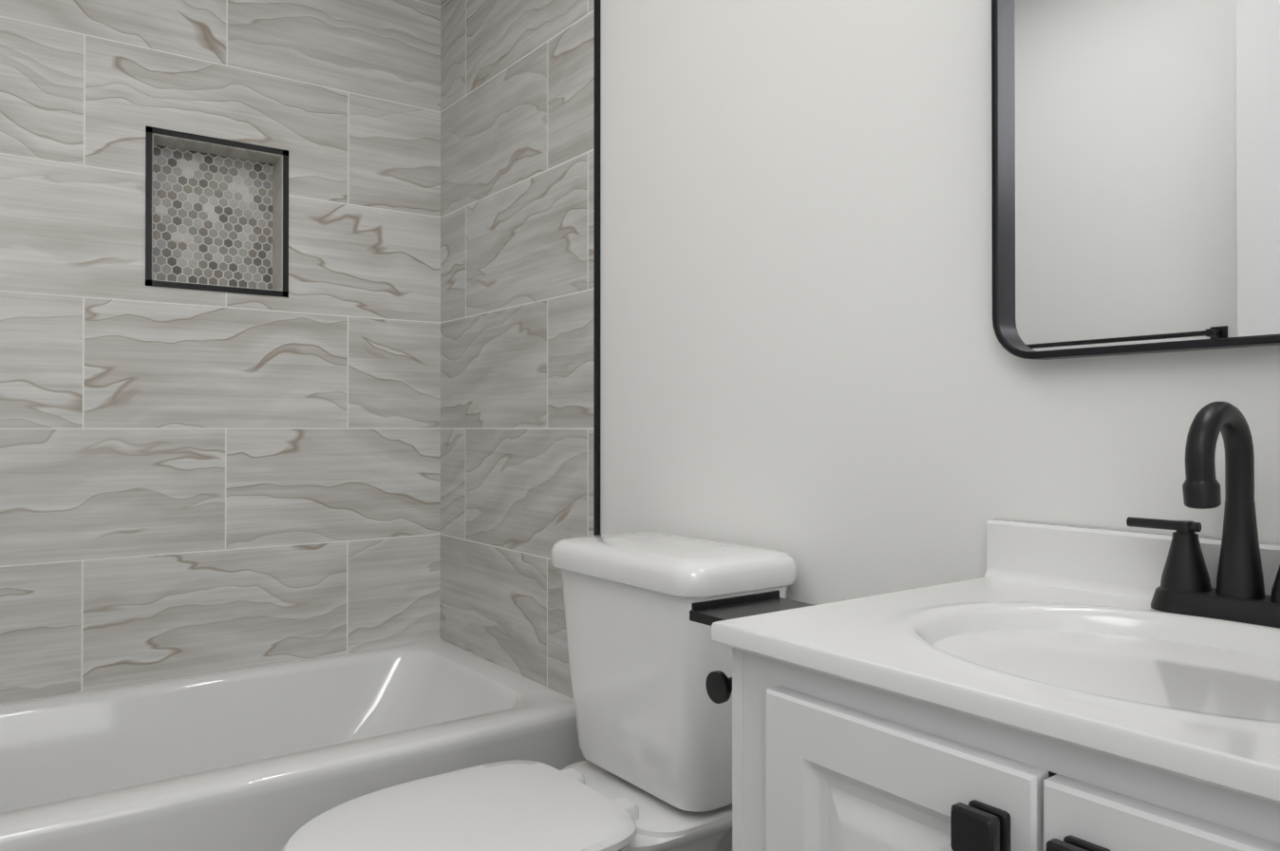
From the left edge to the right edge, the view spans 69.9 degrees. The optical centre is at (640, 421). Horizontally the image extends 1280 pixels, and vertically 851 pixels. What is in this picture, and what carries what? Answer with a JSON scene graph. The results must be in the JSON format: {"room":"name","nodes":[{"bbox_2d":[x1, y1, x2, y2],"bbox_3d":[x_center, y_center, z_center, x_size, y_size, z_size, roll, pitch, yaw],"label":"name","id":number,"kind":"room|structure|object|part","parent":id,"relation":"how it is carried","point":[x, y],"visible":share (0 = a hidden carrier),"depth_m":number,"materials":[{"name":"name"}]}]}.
{"room":"bathroom","nodes":[
{"label":"bathroom","id":0,"kind":"room"},
{"bbox_2d":[0,0,441,704],"bbox_3d":[-1.212,-0.175,2.192,1.520,2.360,0.150,0,0,-36],"label":"wall","id":1,"kind":"structure","parent":0,"point":[197,482],"depth_m":2.23,"materials":[{"name":"tile"}]},
{"bbox_2d":[145,125,288,297],"bbox_3d":[-1.027,-0.504,2.238,0.324,0.374,0.006,0,0,-36],"label":"trim","id":2,"kind":"structure","parent":1,"relation":"attached to","point":[149,132],"depth_m":2.22,"materials":[{"name":"black metal"}]},
{"bbox_2d":[151,132,282,291],"bbox_3d":[-1.054,-0.504,2.275,0.300,0.350,0.093,0,0,-36],"label":"niche","id":3,"kind":"object","parent":1,"relation":"in","point":[275,160],"visible":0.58,"depth_m":2.32,"materials":[{"name":"tile"}]},
{"bbox_2d":[152,144,272,289],"bbox_3d":[-1.078,-0.504,2.308,0.292,0.342,0.001,0,0,-36],"label":"mosaic tile","id":4,"kind":"object","parent":3,"relation":"attached to","point":[197,207],"visible":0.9,"depth_m":2.31,"materials":[{"name":"tile"}]},
{"bbox_2d":[600,0,1279,850],"bbox_3d":[0.504,-0.181,1.266,0.150,2.360,1.805,0,0,-36],"label":"wall","id":5,"kind":"structure","parent":0,"point":[822,376],"depth_m":1.41,"materials":[{"name":"white paint"}]},
{"bbox_2d":[440,0,594,760],"bbox_3d":[-0.310,-0.174,2.368,0.158,2.360,0.935,0,0,-36],"label":"wall tile","id":6,"kind":"structure","parent":5,"relation":"attached to","point":[517,273],"depth_m":2.23,"materials":[{"name":"grey tile"}]},
{"bbox_2d":[593,0,600,535],"bbox_3d":[-0.091,-0.176,1.941,0.010,2.360,0.011,0,0,-36],"label":"trim","id":7,"kind":"structure","parent":5,"relation":"attached to","point":[596,322],"depth_m":1.94,"materials":[{"name":"black metal"}]},
{"bbox_2d":[991,0,1279,359],"bbox_3d":[0.659,-0.443,0.900,0.030,0.730,0.680,0,0,-36],"label":"mirror","id":8,"kind":"object","parent":5,"relation":"attached to","point":[1135,177],"visible":0.98,"depth_m":1.04,"materials":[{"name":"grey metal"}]},
{"bbox_3d":[-0.147,1.025,0.733,1.820,0.060,3.750,0,0,-36],"label":"floor","id":9,"kind":"structure","parent":0,"visible":0},
{"bbox_2d":[0,640,584,850],"bbox_3d":[-0.942,0.805,1.818,1.516,0.395,0.758,0,0,-36],"label":"bathtub","id":10,"kind":"object","parent":9,"relation":"on","point":[275,757],"visible":0.77,"depth_m":1.98,"materials":[{"name":"white ceramic"}]},
{"bbox_2d":[282,531,796,850],"bbox_3d":[-0.155,0.608,1.381,0.737,0.817,0.414,0,0,-36],"label":"toilet","id":11,"kind":"object","parent":9,"relation":"on","point":[653,721],"visible":0.92,"depth_m":1.38,"materials":[{"name":"white ceramic"}]},
{"bbox_3d":[-0.254,0.584,1.309,0.491,0.044,0.368,0,0,-36],"label":"seat","id":12,"kind":"part","parent":11,"relation":"part of","materials":[{"name":"white plastic"}]},
{"bbox_2d":[689,401,1279,850],"bbox_3d":[0.429,0.488,0.802,0.507,1.016,0.786,0,0,-36],"label":"bathroom vanity","id":13,"kind":"object","parent":9,"relation":"on","point":[1043,687],"visible":1,"depth_m":0.80,"materials":[{"name":"white"}]},
{"bbox_2d":[1126,401,1279,635],"bbox_3d":[0.569,0.088,0.893,0.130,0.216,0.219,0,0,-36],"label":"faucet","id":14,"kind":"object","parent":13,"relation":"on","point":[1183,582],"depth_m":0.91,"materials":[{"name":"black metal"}]}
]}

